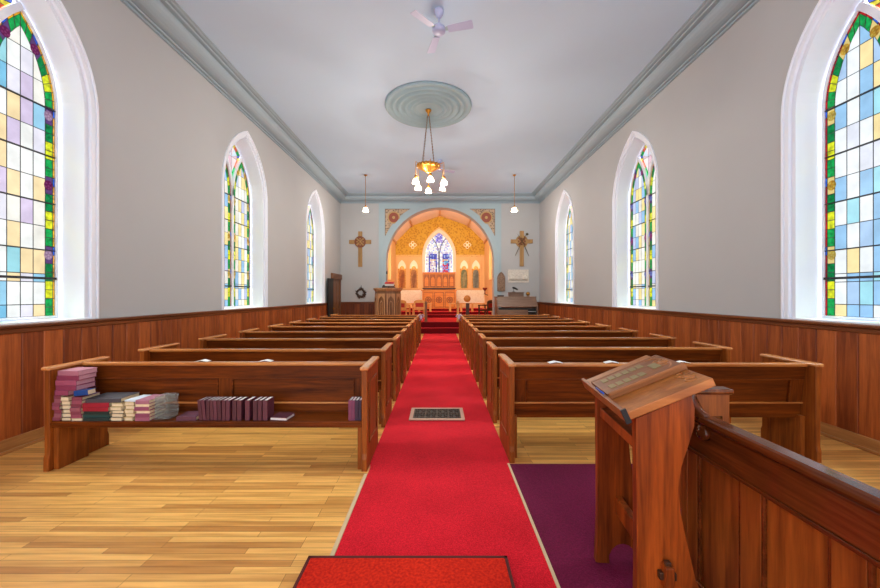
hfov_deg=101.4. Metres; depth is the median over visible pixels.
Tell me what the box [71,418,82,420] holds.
book
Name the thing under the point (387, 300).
pulpit
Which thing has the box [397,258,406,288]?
painting
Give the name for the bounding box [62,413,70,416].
book
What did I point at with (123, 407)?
book
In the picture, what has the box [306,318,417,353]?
pew
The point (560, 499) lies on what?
carpet
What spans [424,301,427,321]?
newel post
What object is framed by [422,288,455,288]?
shelf
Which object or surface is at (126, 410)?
book
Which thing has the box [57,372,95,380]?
book
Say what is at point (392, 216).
spandrel panel
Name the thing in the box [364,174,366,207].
pendant lamp
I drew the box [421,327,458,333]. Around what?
step
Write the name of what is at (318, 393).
pew
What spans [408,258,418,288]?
painting
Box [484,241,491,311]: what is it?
wall
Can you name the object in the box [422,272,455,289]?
reredos
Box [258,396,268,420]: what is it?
book
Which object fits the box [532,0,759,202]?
trim
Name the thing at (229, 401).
book
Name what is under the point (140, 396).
book
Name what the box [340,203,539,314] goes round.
wall
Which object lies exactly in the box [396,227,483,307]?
wall
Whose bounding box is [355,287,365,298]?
wreath
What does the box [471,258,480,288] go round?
painting
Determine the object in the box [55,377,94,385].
book
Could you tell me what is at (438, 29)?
ceiling fan
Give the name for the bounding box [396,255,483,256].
trim
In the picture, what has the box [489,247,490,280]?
window
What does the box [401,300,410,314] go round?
armchair
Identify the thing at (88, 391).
book
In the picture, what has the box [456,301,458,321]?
newel post
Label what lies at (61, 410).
book
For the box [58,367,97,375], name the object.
book
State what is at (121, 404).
book
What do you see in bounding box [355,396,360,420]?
book
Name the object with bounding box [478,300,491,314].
armchair
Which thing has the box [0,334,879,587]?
floor
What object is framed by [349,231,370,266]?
cross
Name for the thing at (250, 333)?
pew
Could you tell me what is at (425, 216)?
ceiling
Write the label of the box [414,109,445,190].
chandelier
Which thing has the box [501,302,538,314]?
trim
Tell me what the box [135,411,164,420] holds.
book
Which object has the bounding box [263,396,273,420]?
book
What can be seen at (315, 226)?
window
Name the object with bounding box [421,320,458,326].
step
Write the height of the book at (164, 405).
0.028 m
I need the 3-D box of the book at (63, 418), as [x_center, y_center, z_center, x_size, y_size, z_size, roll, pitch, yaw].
[-3.096,1.027,3.052,0.073,0.028,0.152,0,0,-1]
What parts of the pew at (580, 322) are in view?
panel, rail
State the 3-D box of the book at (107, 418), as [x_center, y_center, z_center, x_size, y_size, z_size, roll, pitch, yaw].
[-2.840,1.028,3.071,0.213,0.026,0.202,0,0,-1]
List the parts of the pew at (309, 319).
rail, panel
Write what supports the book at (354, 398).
on the pew at (318, 393)
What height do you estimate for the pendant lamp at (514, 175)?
1.208 m
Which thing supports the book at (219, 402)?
on the pew at (318, 393)
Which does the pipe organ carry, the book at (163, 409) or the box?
the box
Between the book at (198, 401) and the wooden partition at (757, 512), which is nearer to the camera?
the wooden partition at (757, 512)
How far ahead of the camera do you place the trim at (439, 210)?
18.76 m
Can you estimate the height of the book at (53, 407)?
0.030 m
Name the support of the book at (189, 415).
on the pew at (318, 393)
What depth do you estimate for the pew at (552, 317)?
9.92 m
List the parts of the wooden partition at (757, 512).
swept arm, panel, panel moulding, rail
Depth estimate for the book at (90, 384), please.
2.99 m
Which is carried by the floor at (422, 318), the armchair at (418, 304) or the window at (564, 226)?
the armchair at (418, 304)
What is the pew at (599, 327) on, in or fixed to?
on the floor at (149, 507)
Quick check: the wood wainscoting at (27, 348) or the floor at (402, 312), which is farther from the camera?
the floor at (402, 312)
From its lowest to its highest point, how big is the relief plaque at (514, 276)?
0.520 m
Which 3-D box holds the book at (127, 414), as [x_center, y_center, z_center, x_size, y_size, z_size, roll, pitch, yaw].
[-2.568,0.994,3.055,0.075,0.031,0.152,0,0,0]
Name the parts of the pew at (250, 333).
rail, panel, panel moulding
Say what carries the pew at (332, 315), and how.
on the floor at (149, 507)
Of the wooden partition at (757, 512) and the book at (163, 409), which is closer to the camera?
the wooden partition at (757, 512)
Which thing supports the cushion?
on the armchair at (418, 304)
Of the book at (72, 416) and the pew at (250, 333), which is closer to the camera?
the book at (72, 416)
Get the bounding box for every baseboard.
[0,426,43,455]
[820,421,879,455]
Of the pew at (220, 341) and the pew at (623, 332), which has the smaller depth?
the pew at (220, 341)
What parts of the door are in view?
door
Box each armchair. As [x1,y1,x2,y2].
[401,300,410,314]
[412,300,424,318]
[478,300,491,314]
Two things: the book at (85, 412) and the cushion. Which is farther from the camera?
the cushion
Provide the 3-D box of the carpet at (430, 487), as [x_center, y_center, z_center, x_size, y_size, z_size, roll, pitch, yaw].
[-0.006,1.443,5.610,1.208,0.015,15.620,0,0,0]
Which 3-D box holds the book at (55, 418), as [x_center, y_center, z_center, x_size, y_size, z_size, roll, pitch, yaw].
[-3.178,1.026,3.074,0.059,0.030,0.192,0,0,-2]
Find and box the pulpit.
[373,288,402,314]
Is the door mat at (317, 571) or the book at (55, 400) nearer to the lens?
the door mat at (317, 571)
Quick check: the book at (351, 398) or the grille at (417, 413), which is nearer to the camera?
the book at (351, 398)
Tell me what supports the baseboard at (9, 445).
attached to the wall at (166, 133)
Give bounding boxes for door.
[327,273,341,316]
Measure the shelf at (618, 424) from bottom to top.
0.045 m
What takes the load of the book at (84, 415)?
on the book at (107, 418)
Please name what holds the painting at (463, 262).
attached to the wall at (420, 258)
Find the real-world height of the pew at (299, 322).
0.858 m
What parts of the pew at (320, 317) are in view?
rail, panel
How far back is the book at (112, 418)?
2.98 m
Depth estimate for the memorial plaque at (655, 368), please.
1.67 m
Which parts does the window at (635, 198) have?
sill, glass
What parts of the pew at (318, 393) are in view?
panel, seat, rail, panel moulding, panel, panel moulding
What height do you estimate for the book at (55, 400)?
0.030 m
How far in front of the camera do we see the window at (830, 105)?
3.93 m
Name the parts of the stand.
stem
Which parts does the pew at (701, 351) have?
panel moulding, panel, rail, panel moulding, panel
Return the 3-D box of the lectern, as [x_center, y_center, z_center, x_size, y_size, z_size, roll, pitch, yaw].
[0.947,0.882,1.695,0.400,1.113,0.560,0,0,6]
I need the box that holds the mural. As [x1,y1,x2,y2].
[396,216,483,254]
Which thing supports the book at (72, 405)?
on the book at (71, 409)
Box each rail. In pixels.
[406,303,431,311]
[448,303,484,311]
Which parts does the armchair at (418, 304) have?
backrest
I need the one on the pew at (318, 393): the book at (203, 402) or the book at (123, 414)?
the book at (203, 402)
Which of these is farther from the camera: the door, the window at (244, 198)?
the door
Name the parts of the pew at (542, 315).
panel, rail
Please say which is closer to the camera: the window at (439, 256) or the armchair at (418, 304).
the armchair at (418, 304)
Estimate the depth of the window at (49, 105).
3.91 m
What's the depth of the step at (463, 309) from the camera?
18.20 m
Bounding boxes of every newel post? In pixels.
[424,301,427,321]
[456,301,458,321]
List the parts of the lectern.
panel, panel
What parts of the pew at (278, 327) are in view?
rail, panel, panel moulding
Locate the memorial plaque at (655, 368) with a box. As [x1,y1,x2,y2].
[591,355,687,398]
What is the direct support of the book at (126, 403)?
on the book
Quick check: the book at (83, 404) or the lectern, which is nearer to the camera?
the lectern
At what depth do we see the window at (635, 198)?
7.83 m
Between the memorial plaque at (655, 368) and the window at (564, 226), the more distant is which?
the window at (564, 226)
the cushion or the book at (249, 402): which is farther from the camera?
the cushion
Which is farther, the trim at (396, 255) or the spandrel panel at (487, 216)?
the trim at (396, 255)
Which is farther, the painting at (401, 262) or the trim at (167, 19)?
the painting at (401, 262)
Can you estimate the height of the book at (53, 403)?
0.030 m
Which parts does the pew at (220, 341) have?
panel, panel moulding, rail, panel, panel moulding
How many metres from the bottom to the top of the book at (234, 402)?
0.168 m
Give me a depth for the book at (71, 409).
2.97 m
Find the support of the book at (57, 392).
on the book at (55, 396)
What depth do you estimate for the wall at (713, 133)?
5.28 m
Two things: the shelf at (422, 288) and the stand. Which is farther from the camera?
the shelf at (422, 288)
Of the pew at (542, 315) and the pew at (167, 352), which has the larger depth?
the pew at (542, 315)
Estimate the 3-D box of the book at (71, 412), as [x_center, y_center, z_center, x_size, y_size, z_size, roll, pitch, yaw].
[-3.009,0.976,3.054,0.087,0.028,0.162,0,0,1]
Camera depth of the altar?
18.55 m
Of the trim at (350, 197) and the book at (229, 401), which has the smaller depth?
the book at (229, 401)
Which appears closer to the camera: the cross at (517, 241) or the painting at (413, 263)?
the cross at (517, 241)
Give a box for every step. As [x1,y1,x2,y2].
[401,314,491,317]
[410,308,477,310]
[421,320,458,326]
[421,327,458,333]
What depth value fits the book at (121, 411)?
2.98 m
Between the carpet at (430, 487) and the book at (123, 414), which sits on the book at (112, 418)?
the book at (123, 414)
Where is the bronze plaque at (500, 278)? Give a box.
[497,272,504,290]
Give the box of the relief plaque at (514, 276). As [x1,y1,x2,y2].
[508,270,528,282]
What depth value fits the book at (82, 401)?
2.98 m
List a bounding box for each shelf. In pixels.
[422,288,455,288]
[600,408,631,445]
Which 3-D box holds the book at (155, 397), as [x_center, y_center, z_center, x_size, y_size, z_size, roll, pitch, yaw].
[-2.458,0.884,3.065,0.117,0.028,0.182,0,0,2]
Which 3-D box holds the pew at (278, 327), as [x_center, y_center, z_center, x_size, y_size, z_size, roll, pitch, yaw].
[-1.945,1.021,7.159,2.718,0.858,0.553,0,0,0]
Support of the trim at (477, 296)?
attached to the wall at (420, 258)
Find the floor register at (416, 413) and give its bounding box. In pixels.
[409,408,464,419]
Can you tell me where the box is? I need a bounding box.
[508,292,523,296]
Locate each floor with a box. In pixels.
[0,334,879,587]
[401,311,491,313]
[421,318,456,319]
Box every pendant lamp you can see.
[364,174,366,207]
[513,174,515,207]
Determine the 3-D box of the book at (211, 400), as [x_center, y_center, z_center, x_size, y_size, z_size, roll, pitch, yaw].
[-1.894,0.957,3.043,0.033,0.169,0.123,0,0,0]
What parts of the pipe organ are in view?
panel, sloping lid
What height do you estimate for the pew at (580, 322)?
0.858 m
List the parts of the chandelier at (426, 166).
lamp shade, lamp shade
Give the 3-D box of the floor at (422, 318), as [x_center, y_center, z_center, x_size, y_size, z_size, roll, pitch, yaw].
[0.000,1.250,17.345,4.880,0.400,4.910,0,0,0]
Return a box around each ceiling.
[175,0,704,192]
[394,210,485,241]
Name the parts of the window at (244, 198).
glass, sill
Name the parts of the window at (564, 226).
glass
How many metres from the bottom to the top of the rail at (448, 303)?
0.420 m
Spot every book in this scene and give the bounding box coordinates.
[52,402,61,405]
[52,405,62,409]
[53,417,61,420]
[54,395,64,398]
[54,399,61,402]
[54,409,62,413]
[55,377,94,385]
[55,388,86,395]
[56,381,95,390]
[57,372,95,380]
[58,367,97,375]
[61,394,73,400]
[62,400,71,404]
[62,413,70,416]
[62,417,71,420]
[63,405,70,408]
[70,407,82,411]
[70,411,83,414]
[71,404,81,407]
[71,414,82,417]
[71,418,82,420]
[72,392,99,400]
[72,400,84,403]
[74,388,96,395]
[82,403,111,406]
[82,406,110,411]
[83,414,111,417]
[83,417,110,420]
[84,411,112,414]
[85,392,139,402]
[110,406,125,410]
[110,416,124,420]
[111,402,124,406]
[112,409,124,413]
[112,413,125,416]
[124,395,149,401]
[124,416,135,420]
[125,402,135,405]
[125,409,135,412]
[125,412,135,416]
[134,401,163,410]
[135,394,165,403]
[135,407,165,416]
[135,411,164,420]
[136,398,164,406]
[136,404,165,413]
[176,411,198,420]
[197,396,209,420]
[201,396,212,420]
[206,396,217,420]
[209,396,218,420]
[213,396,224,420]
[217,396,228,420]
[222,396,233,420]
[226,396,237,420]
[232,396,242,420]
[237,396,248,420]
[245,396,256,420]
[253,396,263,420]
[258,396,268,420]
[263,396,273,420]
[270,412,294,420]
[348,396,354,420]
[352,397,356,420]
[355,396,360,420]
[358,396,361,420]
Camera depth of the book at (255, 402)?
2.98 m
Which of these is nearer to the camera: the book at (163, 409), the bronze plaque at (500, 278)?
the book at (163, 409)
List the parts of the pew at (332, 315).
rail, panel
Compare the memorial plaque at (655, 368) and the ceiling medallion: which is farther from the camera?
the ceiling medallion
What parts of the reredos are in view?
cornice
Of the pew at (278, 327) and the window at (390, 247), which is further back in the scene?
the window at (390, 247)
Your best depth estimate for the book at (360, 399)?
2.98 m
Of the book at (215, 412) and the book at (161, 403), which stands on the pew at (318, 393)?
the book at (215, 412)
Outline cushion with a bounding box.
[415,303,422,306]
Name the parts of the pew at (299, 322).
rail, panel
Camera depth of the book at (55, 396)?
2.98 m
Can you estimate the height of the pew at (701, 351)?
0.858 m
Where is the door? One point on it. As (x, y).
(333, 283)
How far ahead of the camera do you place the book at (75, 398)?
3.00 m
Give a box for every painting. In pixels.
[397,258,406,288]
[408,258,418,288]
[459,258,468,288]
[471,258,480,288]
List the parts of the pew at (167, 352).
panel, rail, panel, panel moulding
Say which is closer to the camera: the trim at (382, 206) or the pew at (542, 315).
the pew at (542, 315)
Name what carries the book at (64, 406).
on the book
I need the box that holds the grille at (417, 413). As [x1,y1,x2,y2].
[413,409,460,417]
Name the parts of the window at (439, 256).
glass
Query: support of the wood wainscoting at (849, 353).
attached to the wall at (713, 133)
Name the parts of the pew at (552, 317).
panel, rail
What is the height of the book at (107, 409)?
0.034 m
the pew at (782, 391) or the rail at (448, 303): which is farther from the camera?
the rail at (448, 303)
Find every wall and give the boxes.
[61,0,339,317]
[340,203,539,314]
[388,241,395,287]
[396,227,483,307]
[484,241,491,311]
[540,0,818,317]
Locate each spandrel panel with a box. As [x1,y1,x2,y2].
[385,209,408,235]
[471,209,494,235]
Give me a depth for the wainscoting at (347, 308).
14.45 m
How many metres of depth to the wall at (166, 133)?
5.25 m
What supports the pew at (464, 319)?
on the floor at (149, 507)
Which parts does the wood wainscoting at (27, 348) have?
cap rail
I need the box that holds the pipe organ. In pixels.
[494,296,537,314]
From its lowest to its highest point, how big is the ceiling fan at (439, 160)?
0.330 m
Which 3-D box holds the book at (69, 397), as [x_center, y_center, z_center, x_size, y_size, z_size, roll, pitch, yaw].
[-3.102,0.859,3.047,0.073,0.036,0.152,0,0,2]
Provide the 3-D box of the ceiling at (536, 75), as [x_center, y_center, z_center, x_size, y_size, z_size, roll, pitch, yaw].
[0.000,-4.020,6.335,8.800,0.100,17.070,0,0,0]
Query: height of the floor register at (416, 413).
0.012 m
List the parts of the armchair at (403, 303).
backrest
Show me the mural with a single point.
(459, 233)
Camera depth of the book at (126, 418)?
2.98 m
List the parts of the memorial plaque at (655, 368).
board moulding, board moulding, title plate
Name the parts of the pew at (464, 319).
panel, rail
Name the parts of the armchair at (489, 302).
backrest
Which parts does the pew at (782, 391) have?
panel moulding, panel, panel moulding, rail, panel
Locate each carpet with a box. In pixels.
[330,334,560,587]
[510,464,680,587]
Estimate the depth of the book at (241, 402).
2.99 m
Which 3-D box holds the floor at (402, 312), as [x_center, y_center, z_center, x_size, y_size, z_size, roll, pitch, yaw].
[0.000,0.925,18.400,4.880,0.250,2.800,0,0,0]
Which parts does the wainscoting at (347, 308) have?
cap rail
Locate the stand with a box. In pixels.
[464,295,470,314]
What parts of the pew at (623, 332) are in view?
panel moulding, panel, rail, panel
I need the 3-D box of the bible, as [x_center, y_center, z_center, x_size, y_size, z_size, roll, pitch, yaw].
[-1.800,-0.396,12.836,0.320,0.157,0.242,0,0,0]
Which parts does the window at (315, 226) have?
glass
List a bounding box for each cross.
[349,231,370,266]
[511,231,532,265]
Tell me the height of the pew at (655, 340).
0.858 m
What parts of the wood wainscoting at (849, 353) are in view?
cap rail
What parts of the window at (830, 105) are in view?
casing, sill, glass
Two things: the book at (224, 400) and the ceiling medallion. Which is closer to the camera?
the book at (224, 400)
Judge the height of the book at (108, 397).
0.034 m
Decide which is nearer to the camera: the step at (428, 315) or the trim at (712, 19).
the trim at (712, 19)
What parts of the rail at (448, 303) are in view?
hand rail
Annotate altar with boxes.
[421,290,456,308]
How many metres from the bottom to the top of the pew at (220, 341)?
0.858 m
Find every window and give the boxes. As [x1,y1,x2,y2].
[0,0,98,324]
[221,131,267,309]
[306,190,324,303]
[389,247,390,280]
[422,229,455,273]
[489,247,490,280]
[555,190,573,303]
[612,131,658,309]
[781,0,879,324]
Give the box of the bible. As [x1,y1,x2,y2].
[385,282,393,285]
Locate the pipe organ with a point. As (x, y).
(506, 301)
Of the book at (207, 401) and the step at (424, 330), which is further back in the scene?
the step at (424, 330)
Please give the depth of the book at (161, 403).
2.97 m
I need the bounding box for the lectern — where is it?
[581,355,715,587]
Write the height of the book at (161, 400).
0.028 m
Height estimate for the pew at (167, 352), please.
0.858 m
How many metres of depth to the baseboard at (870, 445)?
3.47 m
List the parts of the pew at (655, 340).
panel moulding, panel, rail, panel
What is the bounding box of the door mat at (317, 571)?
[293,556,514,587]
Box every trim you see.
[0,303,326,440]
[120,0,347,202]
[341,193,538,202]
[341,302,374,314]
[379,203,500,307]
[393,210,486,243]
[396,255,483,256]
[401,290,483,302]
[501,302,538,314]
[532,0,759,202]
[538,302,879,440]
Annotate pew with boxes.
[41,356,378,471]
[138,343,392,426]
[198,334,400,400]
[239,328,406,382]
[267,324,411,370]
[289,320,414,360]
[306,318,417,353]
[319,316,419,347]
[330,314,420,342]
[459,314,549,342]
[460,316,560,347]
[462,318,573,353]
[465,320,589,360]
[468,323,610,369]
[472,328,637,381]
[478,333,675,398]
[486,341,732,422]
[498,354,823,462]
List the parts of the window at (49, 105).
glass, sill, casing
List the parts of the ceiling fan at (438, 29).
blade, blade, motor, blade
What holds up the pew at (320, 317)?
on the floor at (149, 507)
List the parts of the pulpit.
tracery panel, tracery panel, tracery panel, tracery panel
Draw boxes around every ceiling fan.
[410,7,473,52]
[433,159,454,172]
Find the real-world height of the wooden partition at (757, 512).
1.001 m
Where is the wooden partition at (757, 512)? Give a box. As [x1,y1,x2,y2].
[681,386,879,587]
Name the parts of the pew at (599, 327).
panel, rail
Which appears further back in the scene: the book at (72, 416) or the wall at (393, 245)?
the wall at (393, 245)
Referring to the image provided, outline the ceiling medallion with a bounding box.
[385,81,471,127]
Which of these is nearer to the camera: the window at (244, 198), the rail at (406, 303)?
the window at (244, 198)
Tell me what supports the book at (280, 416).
on the pew at (318, 393)
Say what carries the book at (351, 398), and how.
on the pew at (318, 393)
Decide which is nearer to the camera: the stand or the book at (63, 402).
the book at (63, 402)

